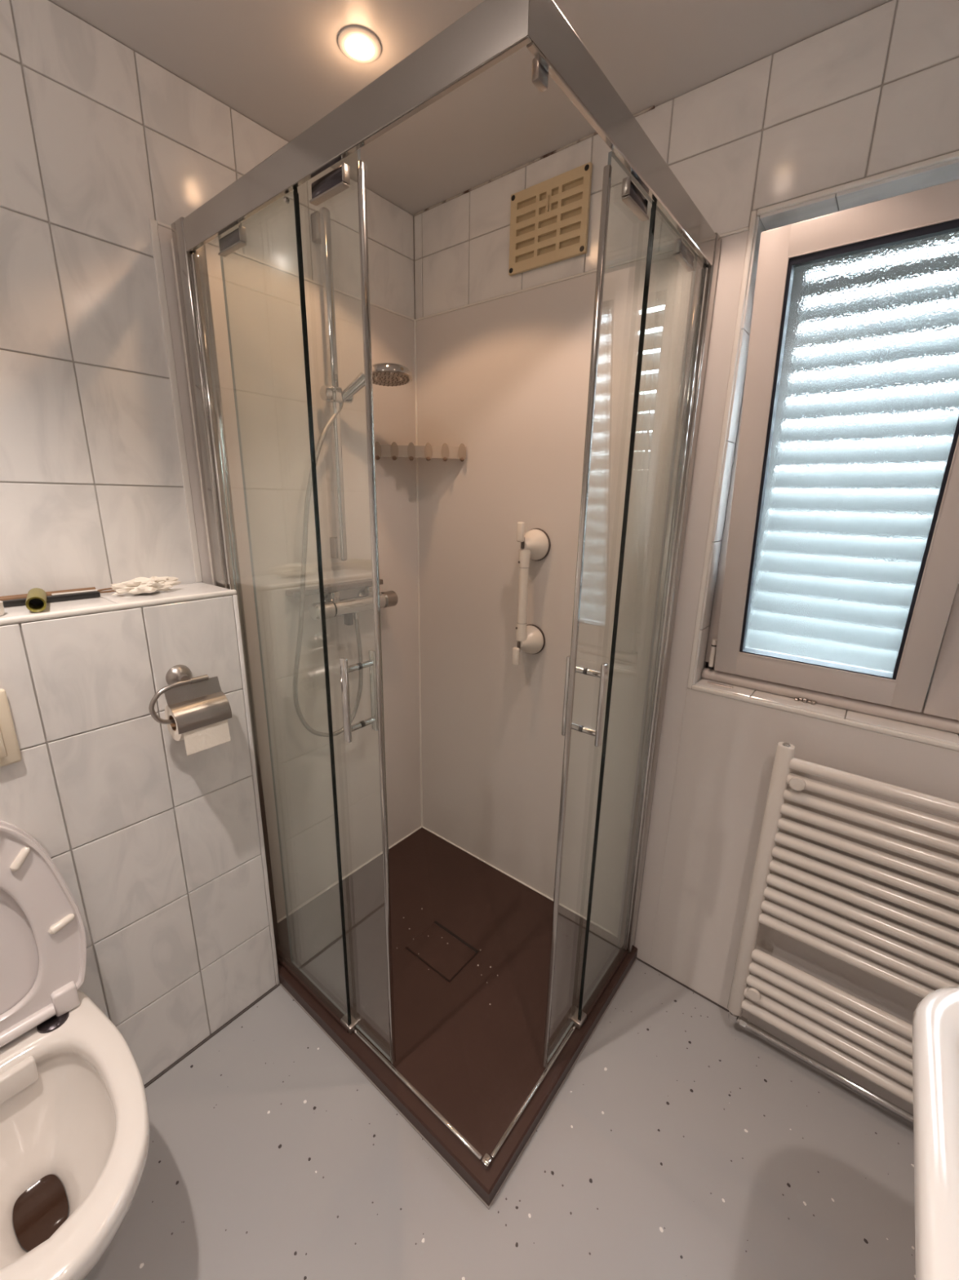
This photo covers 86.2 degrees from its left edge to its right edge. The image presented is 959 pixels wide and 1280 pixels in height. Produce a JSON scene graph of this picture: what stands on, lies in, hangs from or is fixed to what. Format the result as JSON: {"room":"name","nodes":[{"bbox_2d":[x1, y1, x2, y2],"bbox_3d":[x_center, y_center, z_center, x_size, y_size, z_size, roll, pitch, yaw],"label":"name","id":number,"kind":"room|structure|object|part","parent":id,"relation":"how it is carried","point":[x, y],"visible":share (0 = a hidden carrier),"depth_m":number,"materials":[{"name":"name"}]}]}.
{"room":"bathroom","nodes":[
{"label":"bathroom","id":0,"kind":"room"},
{"bbox_2d":[0,582,280,1088],"bbox_3d":[-1.035,0.566,1.038,0.188,1.230,1.150,13,19,37],"label":"wall","id":1,"kind":"structure","parent":0,"point":[159,850],"depth_m":1.19,"materials":[{"name":"grey tile"}]},
{"bbox_2d":[0,600,4,615],"bbox_3d":[-0.909,-0.056,0.946,0.046,0.024,0.046,13,19,37],"label":"cup","id":2,"kind":"object","parent":1,"relation":"on","point":[2,608],"visible":1,"depth_m":0.95,"materials":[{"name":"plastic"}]},
{"bbox_2d":[0,688,22,767],"bbox_3d":[-0.950,0.184,0.871,0.017,0.148,0.242,13,19,37],"label":"flush plate","id":3,"kind":"object","parent":1,"relation":"attached to","point":[10,752],"visible":1,"depth_m":0.95,"materials":[{"name":"beige plastic"}]},
{"bbox_2d":[25,587,46,612],"bbox_3d":[-0.879,-0.080,1.017,0.031,0.032,0.106,-11,20,-37],"label":"tube","id":4,"kind":"object","parent":1,"relation":"on","point":[36,600],"visible":1,"depth_m":1.00,"materials":[{"name":"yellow plastic"}]},
{"bbox_2d":[2,589,100,607],"bbox_3d":[-0.929,-0.081,1.048,0.018,0.016,0.252,14,20,39],"label":"bar","id":5,"kind":"object","parent":1,"relation":"on","point":[75,595],"visible":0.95,"depth_m":1.09,"materials":[{"name":"plastic"}]},
{"bbox_2d":[0,586,115,600],"bbox_3d":[-0.936,-0.088,1.073,0.044,0.017,0.324,13,19,37],"label":"stick","id":6,"kind":"object","parent":1,"relation":"on","point":[101,591],"visible":0.4,"depth_m":1.11,"materials":[{"name":"brown wood"}]},
{"bbox_2d":[0,820,149,1279],"bbox_3d":[-0.780,0.753,0.842,0.536,0.783,0.353,13,19,37],"label":"toilet","id":7,"kind":"object","parent":1,"relation":"attached to","point":[74,1116],"visible":1,"depth_m":0.98,"materials":[{"name":"ceramic"}]},
{"bbox_3d":[-0.964,0.548,0.942,0.054,0.448,0.353,13,19,37],"label":"lid","id":8,"kind":"part","parent":7,"relation":"part of","materials":[{"name":"plastic"}]},
{"bbox_3d":[-0.948,0.551,0.928,0.057,0.444,0.348,13,19,37],"label":"seat","id":9,"kind":"part","parent":7,"relation":"part of","materials":[{"name":"plastic"}]},
{"bbox_3d":[-0.779,0.982,0.901,0.523,0.312,0.347,13,19,37],"label":"bowl","id":10,"kind":"part","parent":7,"relation":"part of","materials":[{"name":"ceramic"}]},
{"bbox_3d":[-0.959,-0.005,0.826,0.012,0.012,1.150,13,19,37],"label":"edge trim","id":11,"kind":"part","parent":1,"relation":"part of","materials":[{"name":"white tile"}]},
{"bbox_2d":[109,576,181,595],"bbox_3d":[-0.769,-0.127,1.183,0.079,0.038,0.146,13,19,37],"label":"ornament","id":12,"kind":"object","parent":1,"relation":"on","point":[138,585],"visible":1,"depth_m":1.16,"materials":[{"name":"white"}]},
{"bbox_2d":[148,664,231,734],"bbox_3d":[-0.663,0.128,1.167,0.088,0.129,0.160,13,19,37],"label":"toilet roll holder","id":13,"kind":"object","parent":1,"relation":"attached to","point":[194,703],"visible":1,"depth_m":1.16,"materials":[{"name":"metal"}]},
{"bbox_2d":[164,705,231,755],"bbox_3d":[-0.658,0.189,1.195,0.091,0.109,0.104,13,19,37],"label":"toilet roll","id":14,"kind":"object","parent":13,"relation":"hanging from","point":[201,739],"visible":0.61,"depth_m":1.17,"materials":[{"name":"white paper"}]},
{"bbox_3d":[-0.613,0.475,1.419,0.012,1.218,0.011,13,19,37],"label":"edge trim","id":15,"kind":"part","parent":1,"relation":"part of","materials":[{"name":"tile"}]},
{"bbox_2d":[0,0,422,923],"bbox_3d":[-0.907,-0.088,1.325,0.208,2.342,2.400,13,19,37],"label":"wall","id":16,"kind":"structure","parent":0,"point":[104,148],"depth_m":1.26,"materials":[{"name":"grey tile"}]},
{"bbox_3d":[-0.735,-0.544,1.248,0.008,0.811,0.015,13,19,37],"label":"panel trim","id":17,"kind":"part","parent":16,"relation":"part of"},
{"bbox_3d":[-0.471,-1.013,1.449,0.010,0.006,0.803,13,19,37],"label":"panel trim","id":18,"kind":"part","parent":16,"relation":"part of","materials":[{"name":"white tile"}]},
{"bbox_3d":[-0.491,-0.030,1.722,0.006,2.034,0.803,13,19,37],"label":"wall panel","id":19,"kind":"part","parent":16,"relation":"part of","materials":[{"name":"white tile"}]},
{"bbox_2d":[311,207,353,560],"bbox_3d":[-0.431,-0.715,1.526,0.074,0.950,0.101,13,19,37],"label":"shower rail","id":20,"kind":"object","parent":16,"relation":"attached to","point":[332,394],"visible":0.98,"depth_m":1.48,"materials":[{"name":"silver metal"}]},
{"bbox_3d":[-0.447,-0.717,1.488,0.042,0.042,0.024,13,19,37],"label":"slider knob","id":21,"kind":"part","parent":20,"relation":"part of","materials":[{"name":"silver metal"}]},
{"bbox_2d":[342,363,412,401],"bbox_3d":[-0.298,-0.756,1.512,0.204,0.099,0.140,-8,18,-30],"label":"shower","id":22,"kind":"object","parent":20,"relation":"hanging from","point":[388,375],"visible":0.88,"depth_m":1.51,"materials":[{"name":"silver metal"}]},
{"bbox_3d":[-0.372,-0.752,1.522,0.090,0.083,0.036,-1,16,-7],"label":"handle","id":23,"kind":"part","parent":22,"relation":"part of","materials":[{"name":"silver metal"}]},
{"bbox_2d":[285,578,398,625],"bbox_3d":[-0.439,-0.118,1.685,0.087,0.132,0.382,13,19,37],"label":"shower mixer","id":24,"kind":"object","parent":16,"relation":"attached to","point":[350,608],"visible":0.87,"depth_m":1.66,"materials":[{"name":"silver metal"}]},
{"bbox_3d":[-0.491,-0.091,1.599,0.056,0.056,0.066,13,19,37],"label":"control knob","id":25,"kind":"part","parent":24,"relation":"part of","materials":[{"name":"silver metal"}]},
{"bbox_2d":[293,400,363,737],"bbox_3d":[-0.486,-0.186,1.593,0.021,1.069,0.265,14,20,39],"label":"shower hose","id":26,"kind":"object","parent":24,"relation":"attached to","point":[306,511],"visible":0.91,"depth_m":1.56,"materials":[{"name":"metal"}]},
{"bbox_2d":[285,578,382,597],"bbox_3d":[-0.462,-0.172,1.668,0.046,0.018,0.348,13,19,37],"label":"shelf","id":27,"kind":"object","parent":24,"relation":"attached to","point":[332,589],"depth_m":1.64,"materials":[{"name":"metal"}]},
{"bbox_3d":[-0.430,-0.069,1.682,0.024,0.040,0.023,13,19,37],"label":"diverter lever","id":28,"kind":"part","parent":24,"relation":"part of","materials":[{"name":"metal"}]},
{"bbox_3d":[-0.324,-0.143,1.801,0.056,0.056,0.053,13,19,37],"label":"control knob","id":29,"kind":"part","parent":24,"relation":"part of","materials":[{"name":"metal"}]},
{"bbox_2d":[375,455,464,462],"bbox_3d":[-0.199,-0.628,1.709,0.245,0.058,0.209,13,19,37],"label":"hook","id":30,"kind":"object","parent":16,"relation":"attached to","point":[411,458],"visible":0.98,"depth_m":1.70,"materials":[{"name":"plastic"}]},
{"bbox_2d":[48,0,892,215],"bbox_3d":[-0.031,-1.066,0.341,2.400,0.100,2.400,13,19,37],"label":"ceiling","id":31,"kind":"structure","parent":0,"point":[280,64],"depth_m":1.07,"materials":[{"name":"paint"}]},
{"bbox_2d":[337,26,381,63],"bbox_3d":[-0.244,-1.209,1.043,0.086,0.006,0.086,13,19,37],"label":"recessed light","id":32,"kind":"object","parent":31,"relation":"in","point":[360,41],"visible":1,"depth_m":1.04,"materials":[{"name":"glass"}]},
{"bbox_2d":[84,959,915,1279],"bbox_3d":[-0.075,1.287,0.992,2.400,0.100,2.400,13,19,37],"label":"floor","id":33,"kind":"structure","parent":0,"point":[682,1142],"depth_m":1.15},
{"bbox_2d":[275,827,637,1208],"bbox_3d":[-0.118,1.021,1.684,1.000,0.042,0.800,13,19,37],"label":"shower tray","id":34,"kind":"object","parent":33,"relation":"on","point":[471,942],"visible":0.99,"depth_m":1.55,"materials":[{"name":"brown stone"}]},
{"bbox_2d":[170,0,721,1168],"bbox_3d":[-0.096,0.043,1.411,0.998,1.990,0.798,13,19,37],"label":"shower enclosure","id":35,"kind":"object","parent":34,"relation":"on","point":[491,32],"visible":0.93,"depth_m":1.05,"materials":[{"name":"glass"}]},
{"bbox_3d":[-0.492,0.095,1.264,0.397,1.929,0.008,13,19,37],"label":"fixed pane","id":36,"kind":"part","parent":35,"relation":"part of","materials":[{"name":"clear glass"}]},
{"bbox_3d":[-0.387,0.113,1.198,0.462,1.925,0.006,13,19,37],"label":"sliding door","id":37,"kind":"part","parent":35,"relation":"part of","materials":[{"name":"clear glass"}]},
{"bbox_3d":[-0.290,-0.800,0.849,0.897,0.061,0.010,13,19,37],"label":"header rail","id":38,"kind":"part","parent":35,"relation":"part of","materials":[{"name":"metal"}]},
{"bbox_2d":[357,662,363,670],"bbox_3d":[-0.252,0.055,1.071,0.014,0.014,0.009,13,19,37],"label":"washer","id":39,"kind":"object","parent":35,"relation":"in","point":[360,665],"depth_m":1.07,"materials":[{"name":"black plastic"}]},
{"bbox_2d":[358,720,365,728],"bbox_3d":[-0.255,0.182,1.106,0.014,0.014,0.009,13,19,37],"label":"washer","id":40,"kind":"object","parent":35,"relation":"in","point":[362,724],"depth_m":1.10,"materials":[{"name":"black plastic"}]},
{"bbox_2d":[577,724,583,732],"bbox_3d":[0.222,0.193,1.113,0.009,0.014,0.014,13,19,37],"label":"washer","id":41,"kind":"object","parent":35,"relation":"in","point":[580,728],"depth_m":1.11,"materials":[{"name":"black plastic"}]},
{"bbox_2d":[582,667,588,675],"bbox_3d":[0.225,0.066,1.078,0.009,0.014,0.014,13,19,37],"label":"washer","id":42,"kind":"object","parent":35,"relation":"in","point":[585,671],"depth_m":1.07,"materials":[{"name":"black plastic"}]},
{"bbox_3d":[0.288,-0.793,0.863,0.010,0.061,0.731,13,19,37],"label":"header rail","id":43,"kind":"part","parent":35,"relation":"part of","materials":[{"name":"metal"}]},
{"bbox_3d":[0.325,0.119,1.224,0.006,1.925,0.439,13,19,37],"label":"sliding door","id":44,"kind":"part","parent":35,"relation":"part of","materials":[{"name":"clear glass"}]},
{"bbox_3d":[0.392,0.106,1.285,0.008,1.929,0.308,13,19,37],"label":"fixed pane","id":45,"kind":"part","parent":35,"relation":"part of","materials":[{"name":"clear glass"}]},
{"bbox_2d":[413,0,958,1114],"bbox_3d":[0.698,-0.084,1.419,2.204,2.342,0.268,13,19,37],"label":"wall","id":46,"kind":"structure","parent":0,"point":[502,361],"depth_m":1.46,"materials":[{"name":"grey tile"}]},
{"bbox_2d":[511,521,551,666],"bbox_3d":[0.150,-0.143,1.626,0.102,0.454,0.093,13,19,37],"label":"handle","id":47,"kind":"object","parent":46,"relation":"attached to","point":[535,544],"visible":1,"depth_m":1.60,"materials":[{"name":"white plastic"}]},
{"bbox_3d":[0.118,0.053,1.653,0.022,0.060,0.016,13,19,37],"label":"release lever","id":48,"kind":"part","parent":47,"relation":"part of","materials":[{"name":"white plastic"}]},
{"bbox_3d":[0.125,-0.326,1.548,0.022,0.060,0.016,13,19,37],"label":"release lever","id":49,"kind":"part","parent":47,"relation":"part of","materials":[{"name":"white plastic"}]},
{"bbox_2d":[515,622,527,640],"bbox_3d":[0.136,-0.028,1.648,0.037,0.056,0.038,13,19,37],"label":"socket","id":50,"kind":"object","parent":47,"relation":"attached to","point":[522,628],"depth_m":1.63,"materials":[{"name":"white plastic"}]},
{"bbox_2d":[519,549,531,568],"bbox_3d":[0.141,-0.253,1.586,0.037,0.056,0.038,13,19,37],"label":"socket","id":51,"kind":"object","parent":47,"relation":"attached to","point":[525,555],"depth_m":1.57,"materials":[{"name":"white plastic"}]},
{"bbox_2d":[508,161,592,275],"bbox_3d":[0.185,-1.133,1.391,0.246,0.194,0.018,13,19,37],"label":"air vent","id":52,"kind":"object","parent":46,"relation":"in","point":[549,219],"visible":1,"depth_m":1.38,"materials":[{"name":"plastic"}]},
{"bbox_3d":[0.190,-1.134,1.397,0.230,0.178,0.004,13,19,37],"label":"slider plate","id":53,"kind":"part","parent":52,"relation":"part of","materials":[{"name":"plastic"}]},
{"bbox_3d":[0.169,-0.014,1.710,1.041,2.034,0.006,13,19,37],"label":"wall panel","id":54,"kind":"part","parent":46,"relation":"part of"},
{"bbox_3d":[0.187,-0.997,1.437,1.041,0.006,0.010,13,19,37],"label":"panel trim","id":55,"kind":"part","parent":46,"relation":"part of","materials":[{"name":"white tile"}]},
{"bbox_3d":[0.937,0.682,1.253,0.956,0.963,0.006,13,19,37],"label":"wall panel","id":56,"kind":"part","parent":46,"relation":"part of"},
{"bbox_2d":[687,151,958,751],"bbox_3d":[0.939,-0.324,1.011,0.886,1.106,0.229,13,19,37],"label":"window","id":57,"kind":"structure","parent":46,"relation":"in","point":[837,589],"depth_m":1.10,"materials":[{"name":"plastic"}]},
{"bbox_3d":[0.815,0.151,1.282,0.044,0.009,0.012,13,19,37],"label":"catch plate","id":58,"kind":"part","parent":57,"relation":"part of","materials":[{"name":"metal"}]},
{"bbox_3d":[0.999,-0.339,1.070,0.869,1.073,0.060,13,19,37],"label":"frame","id":59,"kind":"part","parent":57,"relation":"part of","materials":[{"name":"plastic"}]},
{"bbox_3d":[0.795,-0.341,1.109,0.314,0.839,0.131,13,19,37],"label":"glass pane","id":60,"kind":"part","parent":57,"relation":"part of","materials":[{"name":"clear glass"}]},
{"bbox_3d":[1.165,-0.280,0.912,0.389,0.985,0.050,13,19,37],"label":"sash","id":61,"kind":"part","parent":57,"relation":"part of","materials":[{"name":"plastic"}]},
{"bbox_2d":[727,742,958,1122],"bbox_3d":[0.954,0.709,1.179,0.600,0.858,0.087,13,19,37],"label":"towel radiator","id":62,"kind":"object","parent":46,"relation":"attached to","point":[784,762],"visible":1,"depth_m":1.21,"materials":[{"name":"metal"}]},
{"bbox_3d":[0.736,0.952,1.374,0.033,0.033,0.010,13,19,37],"label":"bracket knob","id":63,"kind":"part","parent":62,"relation":"part of","materials":[{"name":"ceramic"}]},
{"bbox_3d":[0.747,0.338,1.204,0.033,0.033,0.010,13,19,37],"label":"bracket knob","id":64,"kind":"part","parent":62,"relation":"part of","materials":[{"name":"ceramic"}]},
{"bbox_3d":[0.804,0.310,0.006,0.200,2.342,2.400,13,19,37],"label":"wall","id":65,"kind":"structure","parent":0,"visible":0},
{"bbox_2d":[912,986,958,1279],"bbox_3d":[0.592,0.632,0.376,0.453,0.195,0.625,13,19,37],"label":"washbasin","id":66,"kind":"object","parent":65,"relation":"attached to","point":[935,1019],"visible":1,"depth_m":0.51,"materials":[{"name":"ceramic"}]}
]}

